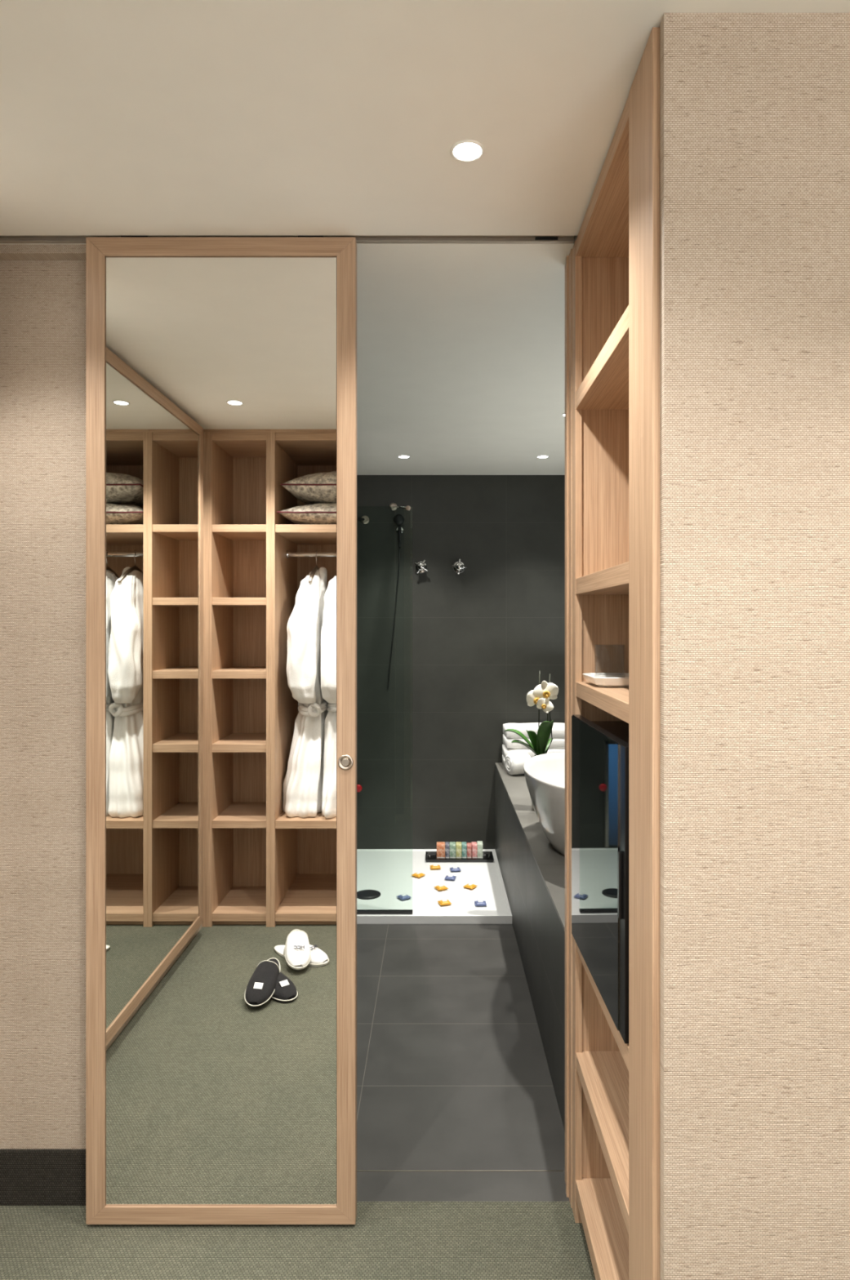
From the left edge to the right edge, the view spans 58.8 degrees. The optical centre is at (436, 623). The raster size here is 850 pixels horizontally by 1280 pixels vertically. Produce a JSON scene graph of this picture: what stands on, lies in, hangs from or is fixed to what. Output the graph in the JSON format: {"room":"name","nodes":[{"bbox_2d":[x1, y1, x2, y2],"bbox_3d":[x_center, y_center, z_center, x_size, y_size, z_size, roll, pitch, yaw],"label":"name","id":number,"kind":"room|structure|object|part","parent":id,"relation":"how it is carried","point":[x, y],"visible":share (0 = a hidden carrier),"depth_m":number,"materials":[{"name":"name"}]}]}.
{"room":"dressing room","nodes":[
{"label":"dressing room","id":0,"kind":"room"},
{"bbox_2d":[0,260,85,1149],"bbox_3d":[-0.715,0.262,1.950,0.830,2.400,0.100,0,0,0],"label":"wall","id":1,"kind":"structure","parent":0,"point":[42,303],"depth_m":1.90,"materials":[{"name":"beige paper"}]},
{"bbox_2d":[0,1149,85,1205],"bbox_3d":[-0.715,1.393,1.896,0.830,0.139,0.008,0,0,0],"label":"baseboard","id":2,"kind":"structure","parent":1,"relation":"attached to","point":[28,1177],"depth_m":1.89,"materials":[{"name":"wood"}]},
{"bbox_2d":[0,244,85,260],"bbox_3d":[-0.715,-0.927,1.882,0.830,0.022,0.036,0,0,0],"label":"trim","id":3,"kind":"structure","parent":1,"relation":"attached to","point":[7,251],"depth_m":1.86,"materials":[{"name":"brown wood"}]},
{"bbox_2d":[0,235,577,475],"bbox_3d":[-0.250,-0.988,3.309,2.400,0.100,2.895,0,0,0],"label":"ceiling","id":4,"kind":"structure","parent":0,"point":[460,347],"depth_m":2.67,"materials":[{"name":"paint"}]},
{"bbox_2d":[0,235,574,243],"bbox_3d":[-0.396,-0.968,1.854,1.468,0.060,0.012,0,0,0],"label":"door track","id":5,"kind":"object","parent":4,"relation":"attached to","point":[3,239],"visible":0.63,"depth_m":1.85,"materials":[{"name":"black metal"}]},
{"bbox_2d":[85,235,356,1224],"bbox_3d":[-0.522,0.244,1.836,0.651,2.416,0.042,0,0,0],"label":"mirror door","id":6,"kind":"structure","parent":5,"relation":"hanging from","point":[221,372],"depth_m":1.83,"materials":[{"name":"brown wood"}]},
{"bbox_3d":[-0.522,-0.911,1.839,0.650,0.045,0.036,0,0,0],"label":"rail","id":7,"kind":"part","parent":6,"relation":"part of","materials":[{"name":"brown wood"}]},
{"bbox_3d":[-0.522,1.431,1.839,0.650,0.042,0.036,0,0,0],"label":"rail","id":8,"kind":"part","parent":6,"relation":"part of","materials":[{"name":"brown wood"}]},
{"bbox_2d":[397,455,409,457],"bbox_3d":[-0.184,-0.936,4.231,0.068,0.004,0.068,0,0,0],"label":"recessed light","id":9,"kind":"object","parent":4,"relation":"in","point":[398,456],"visible":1,"depth_m":4.23,"materials":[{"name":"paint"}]},
{"bbox_2d":[536,455,548,457],"bbox_3d":[0.595,-0.936,4.231,0.068,0.004,0.068,0,0,0],"label":"recessed light","id":10,"kind":"object","parent":4,"relation":"in","point":[538,456],"visible":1,"depth_m":4.23,"materials":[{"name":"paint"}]},
{"bbox_2d":[0,924,595,1279],"bbox_3d":[0.575,1.512,1.179,4.050,0.100,7.157,0,0,0],"label":"floor","id":11,"kind":"structure","parent":0,"point":[453,1072],"depth_m":2.02,"materials":[{"name":"tile"}]},
{"bbox_2d":[356,848,511,924],"bbox_3d":[-0.541,1.441,4.212,1.818,0.042,1.089,0,0,0],"label":"shower tray","id":12,"kind":"object","parent":11,"relation":"on","point":[383,875],"visible":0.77,"depth_m":4.04,"materials":[{"name":"white ceramic"}]},
{"bbox_2d":[356,502,412,914],"bbox_3d":[-0.779,0.333,4.229,1.321,2.189,1.055,0,0,0],"label":"screen","id":13,"kind":"object","parent":12,"relation":"on","point":[393,506],"visible":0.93,"depth_m":3.70,"materials":[{"name":"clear glass"}]},
{"bbox_2d":[396,893,411,899],"bbox_3d":[-0.170,1.419,3.915,0.058,0.019,0.058,0,0,-34],"label":"sachet","id":14,"kind":"object","parent":12,"relation":"on","point":[404,896],"visible":1,"depth_m":3.90,"materials":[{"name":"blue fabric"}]},
{"bbox_2d":[411,872,425,877],"bbox_3d":[-0.104,1.419,4.258,0.058,0.019,0.058,0,0,38],"label":"sachet","id":15,"kind":"object","parent":12,"relation":"on","point":[416,874],"visible":1,"depth_m":4.25,"materials":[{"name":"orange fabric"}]},
{"bbox_2d":[430,864,440,869],"bbox_3d":[-0.008,1.419,4.395,0.058,0.019,0.058,0,0,-6],"label":"sachet","id":16,"kind":"object","parent":12,"relation":"on","point":[434,866],"visible":1,"depth_m":4.38,"materials":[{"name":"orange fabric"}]},
{"bbox_2d":[433,884,448,890],"bbox_3d":[0.024,1.419,4.052,0.058,0.019,0.058,0,0,-29],"label":"sachet","id":17,"kind":"object","parent":12,"relation":"on","point":[440,887],"visible":1,"depth_m":4.04,"materials":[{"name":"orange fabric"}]},
{"bbox_2d":[437,899,451,905],"bbox_3d":[0.040,1.419,3.836,0.058,0.019,0.058,0,0,-17],"label":"sachet","id":18,"kind":"object","parent":12,"relation":"on","point":[443,902],"visible":1,"depth_m":3.82,"materials":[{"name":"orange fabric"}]},
{"bbox_2d":[444,875,456,879],"bbox_3d":[0.076,1.419,4.210,0.058,0.019,0.058,0,0,11],"label":"sachet","id":19,"kind":"object","parent":12,"relation":"on","point":[448,877],"visible":1,"depth_m":4.20,"materials":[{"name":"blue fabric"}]},
{"bbox_2d":[448,866,461,871],"bbox_3d":[0.107,1.419,4.355,0.058,0.019,0.058,0,0,-9],"label":"sachet","id":20,"kind":"object","parent":12,"relation":"on","point":[452,868],"visible":1,"depth_m":4.34,"materials":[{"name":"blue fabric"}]},
{"bbox_2d":[425,851,493,862],"bbox_3d":[0.137,1.415,4.585,0.410,0.027,0.164,0,0,0],"label":"tray","id":21,"kind":"object","parent":12,"relation":"on","point":[430,856],"visible":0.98,"depth_m":4.55,"materials":[{"name":"black plastic"}]},
{"bbox_2d":[436,841,444,858],"bbox_3d":[0.025,1.379,4.584,0.052,0.086,0.069,0,0,0],"label":"soap","id":22,"kind":"object","parent":21,"relation":"on","point":[440,845],"visible":0.99,"depth_m":4.55,"materials":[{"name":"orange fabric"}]},
{"bbox_2d":[444,841,448,858],"bbox_3d":[0.064,1.379,4.584,0.024,0.086,0.069,0,0,0],"label":"soap","id":23,"kind":"object","parent":21,"relation":"on","point":[446,843],"visible":1,"depth_m":4.55,"materials":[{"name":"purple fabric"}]},
{"bbox_2d":[448,841,455,858],"bbox_3d":[0.096,1.379,4.584,0.038,0.086,0.069,0,0,0],"label":"soap","id":24,"kind":"object","parent":21,"relation":"on","point":[451,844],"visible":1,"depth_m":4.55,"materials":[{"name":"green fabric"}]},
{"bbox_2d":[455,841,461,858],"bbox_3d":[0.134,1.379,4.584,0.034,0.086,0.069,0,0,0],"label":"soap","id":25,"kind":"object","parent":21,"relation":"on","point":[458,844],"visible":1,"depth_m":4.55,"materials":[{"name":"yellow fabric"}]},
{"bbox_2d":[461,841,466,858],"bbox_3d":[0.167,1.379,4.584,0.030,0.086,0.069,0,0,0],"label":"soap","id":26,"kind":"object","parent":21,"relation":"on","point":[464,846],"visible":1,"depth_m":4.55,"materials":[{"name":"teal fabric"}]},
{"bbox_2d":[466,842,471,858],"bbox_3d":[0.197,1.382,4.584,0.028,0.081,0.069,0,0,1],"label":"soap","id":27,"kind":"object","parent":21,"relation":"on","point":[468,844],"visible":0.95,"depth_m":4.55,"materials":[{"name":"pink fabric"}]},
{"bbox_2d":[471,841,477,858],"bbox_3d":[0.228,1.379,4.584,0.032,0.086,0.069,0,0,-2],"label":"soap","id":28,"kind":"object","parent":21,"relation":"on","point":[474,846],"visible":0.9,"depth_m":4.55,"materials":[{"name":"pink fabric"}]},
{"bbox_2d":[476,840,482,858],"bbox_3d":[0.262,1.377,4.584,0.034,0.091,0.069,0,0,1],"label":"soap","id":29,"kind":"object","parent":21,"relation":"on","point":[479,843],"visible":0.9,"depth_m":4.55,"materials":[{"name":"white fabric"}]},
{"bbox_2d":[462,883,476,888],"bbox_3d":[0.181,1.419,4.074,0.058,0.019,0.058,0,0,33],"label":"sachet","id":30,"kind":"object","parent":12,"relation":"on","point":[469,886],"visible":1,"depth_m":4.06,"materials":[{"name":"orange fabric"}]},
{"bbox_2d":[474,900,486,906],"bbox_3d":[0.222,1.419,3.826,0.058,0.019,0.058,0,0,-3],"label":"sachet","id":31,"kind":"object","parent":12,"relation":"on","point":[477,903],"visible":1,"depth_m":3.81,"materials":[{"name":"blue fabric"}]},
{"bbox_2d":[356,1169,563,1171],"bbox_3d":[0.019,1.461,2.013,0.638,0.002,0.003,0,0,0],"label":"trim","id":32,"kind":"structure","parent":11,"relation":"on","point":[357,1170],"depth_m":2.01,"materials":[{"name":"metal"}]},
{"bbox_2d":[494,762,564,1131],"bbox_3d":[0.658,1.169,3.370,0.580,0.585,2.770,0,0,0],"label":"countertop","id":33,"kind":"structure","parent":11,"relation":"on","point":[532,871],"depth_m":2.84,"materials":[{"name":"stone"}]},
{"bbox_2d":[504,751,530,775],"bbox_3d":[0.473,0.814,4.384,0.125,0.128,0.143,0,0,-18],"label":"hand towel","id":34,"kind":"object","parent":33,"relation":"on","point":[513,762],"visible":0.9,"depth_m":4.33,"materials":[{"name":"white fabric"}]},
{"bbox_2d":[504,671,558,810],"bbox_3d":[0.444,0.549,3.582,0.244,0.655,0.205,0,0,0],"label":"potted orchid","id":35,"kind":"object","parent":33,"relation":"on","point":[540,744],"visible":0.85,"depth_m":3.52,"materials":[{"name":"white plant"}]},
{"bbox_3d":[0.481,0.440,3.549,0.013,0.435,0.007,0,0,0],"label":"stem","id":36,"kind":"part","parent":35,"relation":"part of","materials":[{"name":"green plant"}]},
{"bbox_3d":[0.517,0.447,3.558,0.040,0.420,0.011,0,0,17],"label":"stem","id":37,"kind":"part","parent":35,"relation":"part of","materials":[{"name":"green plant"}]},
{"bbox_3d":[0.524,0.492,3.538,0.043,0.292,0.050,0,0,0],"label":"stem","id":38,"kind":"part","parent":35,"relation":"part of","materials":[{"name":"green plant"}]},
{"bbox_2d":[502,744,564,769],"bbox_3d":[0.660,0.809,4.600,0.500,0.135,0.266,0,0,0],"label":"bath towel","id":39,"kind":"object","parent":33,"relation":"on","point":[505,751],"visible":0.11,"depth_m":4.48,"materials":[{"name":"white fabric"}]},
{"bbox_2d":[502,722,564,748],"bbox_3d":[0.665,0.679,4.601,0.500,0.130,0.256,0,0,-1],"label":"bath towel","id":40,"kind":"object","parent":39,"relation":"on","point":[558,728],"visible":0.35,"depth_m":4.48,"materials":[{"name":"white fabric"}]},
{"bbox_2d":[523,752,564,855],"bbox_3d":[0.575,0.727,2.980,0.456,0.301,0.800,0,0,0],"label":"basin","id":41,"kind":"object","parent":33,"relation":"in","point":[544,774],"visible":0.34,"depth_m":2.85,"materials":[{"name":"white ceramic"}]},
{"bbox_2d":[572,26,659,1279],"bbox_3d":[0.569,0.264,1.530,0.462,2.397,0.699,0,0,0],"label":"bookcase","id":42,"kind":"object","parent":11,"relation":"on","point":[615,250],"visible":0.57,"depth_m":1.54,"materials":[{"name":"brown wood"}]},
{"bbox_2d":[571,714,628,1044],"bbox_3d":[0.542,0.484,1.577,0.436,0.530,0.478,0,0,0],"label":"fridge","id":43,"kind":"object","parent":42,"relation":"on","point":[599,748],"visible":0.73,"depth_m":1.51,"materials":[{"name":"black glass"}]},
{"bbox_3d":[0.331,0.472,1.362,0.006,0.120,0.012,0,0,-1],"label":"handle","id":44,"kind":"part","parent":43,"relation":"part of","materials":[{"name":"black plastic"}]},
{"bbox_3d":[0.569,0.264,1.863,0.462,2.397,0.035,0,0,0],"label":"panel","id":45,"kind":"part","parent":42,"relation":"part of","materials":[{"name":"brown wood"}]},
{"bbox_3d":[0.562,-0.915,1.586,0.446,0.039,0.518,0,0,0],"label":"panel","id":46,"kind":"part","parent":42,"relation":"part of","materials":[{"name":"brown wood"}]},
{"bbox_3d":[0.562,1.379,1.586,0.446,0.043,0.518,0,0,0],"label":"shelf","id":47,"kind":"part","parent":42,"relation":"part of","materials":[{"name":"brown wood"}]},
{"bbox_3d":[0.562,1.063,1.586,0.446,0.035,0.518,0,0,0],"label":"shelf","id":48,"kind":"part","parent":42,"relation":"part of","materials":[{"name":"brown wood"}]},
{"bbox_3d":[0.562,0.772,1.586,0.446,0.040,0.518,0,0,0],"label":"shelf","id":49,"kind":"part","parent":42,"relation":"part of","materials":[{"name":"brown wood"}]},
{"bbox_3d":[0.562,0.160,1.586,0.446,0.035,0.518,0,0,0],"label":"shelf","id":50,"kind":"part","parent":42,"relation":"part of","materials":[{"name":"brown wood"}]},
{"bbox_3d":[0.562,-0.090,1.586,0.446,0.039,0.518,0,0,0],"label":"shelf","id":51,"kind":"part","parent":42,"relation":"part of","materials":[{"name":"brown wood"}]},
{"bbox_3d":[0.562,-0.543,1.586,0.446,0.041,0.518,0,0,0],"label":"shelf","id":52,"kind":"part","parent":42,"relation":"part of","materials":[{"name":"brown wood"}]},
{"bbox_2d":[582,672,628,687],"bbox_3d":[0.455,0.130,1.735,0.216,0.024,0.160,0,0,0],"label":"serving tray","id":53,"kind":"object","parent":42,"relation":"on","point":[607,679],"visible":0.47,"depth_m":1.67,"materials":[{"name":"white ceramic"}]},
{"bbox_3d":[0.569,0.264,1.254,0.462,2.397,0.146,0,0,0],"label":"panel","id":54,"kind":"part","parent":42,"relation":"part of","materials":[{"name":"brown wood"}]},
{"bbox_2d":[0,0,849,235],"bbox_3d":[0.735,-0.988,-0.289,3.730,0.100,4.222,0,0,0],"label":"ceiling","id":55,"kind":"structure","parent":0,"point":[118,117],"depth_m":1.38,"materials":[{"name":"paint"}]},
{"bbox_2d":[450,139,484,162],"bbox_3d":[0.061,-0.936,1.495,0.068,0.004,0.068,0,0,0],"label":"recessed light","id":56,"kind":"object","parent":55,"relation":"in","point":[466,150],"visible":1,"depth_m":1.49,"materials":[{"name":"paint"}]},
{"bbox_2d":[356,475,564,848],"bbox_3d":[-0.250,0.262,4.807,2.400,2.400,0.100,0,0,0],"label":"wall","id":57,"kind":"structure","parent":0,"point":[469,647],"depth_m":4.76,"materials":[{"name":"stone"}]},
{"bbox_2d":[356,784,361,791],"bbox_3d":[-0.492,1.032,4.737,0.048,0.048,0.040,0,0,0],"label":"handle","id":58,"kind":"object","parent":57,"relation":"attached to","point":[358,786],"visible":0.76,"depth_m":4.72,"materials":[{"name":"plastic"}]},
{"bbox_2d":[356,515,368,524],"bbox_3d":[-0.655,-0.632,4.597,0.180,0.097,0.532,0,0,37],"label":"shower","id":59,"kind":"object","parent":57,"relation":"attached to","point":[364,519],"visible":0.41,"depth_m":4.74,"materials":[{"name":"metal"}]},
{"bbox_3d":[-0.611,-0.635,4.600,0.433,0.067,0.021,0,0,-43],"label":"arm","id":60,"kind":"part","parent":59,"relation":"part of"},
{"bbox_2d":[386,514,404,688],"bbox_3d":[-0.256,-0.135,4.716,0.110,1.094,0.081,0,0,0],"label":"shower","id":61,"kind":"object","parent":57,"relation":"attached to","point":[398,519],"visible":1,"depth_m":4.72,"materials":[{"name":"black metal"}]},
{"bbox_2d":[413,560,427,573],"bbox_3d":[-0.098,-0.356,4.724,0.088,0.088,0.067,0,0,0],"label":"shower valve","id":62,"kind":"object","parent":57,"relation":"attached to","point":[420,566],"visible":1,"depth_m":4.70,"materials":[{"name":"silver metal"}]},
{"bbox_2d":[451,559,466,573],"bbox_3d":[0.140,-0.356,4.724,0.095,0.095,0.067,0,0,0],"label":"shower valve","id":63,"kind":"object","parent":57,"relation":"attached to","point":[459,566],"visible":1,"depth_m":4.70,"materials":[{"name":"silver metal"}]},
{"bbox_2d":[659,13,849,1279],"bbox_3d":[1.474,0.262,1.168,2.251,2.400,0.020,0,0,0],"label":"wall","id":64,"kind":"structure","parent":0,"point":[754,108],"depth_m":1.16,"materials":[{"name":"beige fabric"}]},
{"bbox_3d":[-0.250,0.262,1.980,2.400,2.400,0.060,0,0,0],"label":"wall","id":65,"kind":"structure","parent":0,"visible":0},
{"bbox_2d":[564,248,572,1208],"bbox_3d":[0.351,0.262,1.933,0.041,2.400,0.095,0,0,0],"label":"trim","id":66,"kind":"structure","parent":65,"relation":"attached to","point":[568,266],"depth_m":1.92,"materials":[{"name":"brown wood"}]}
]}

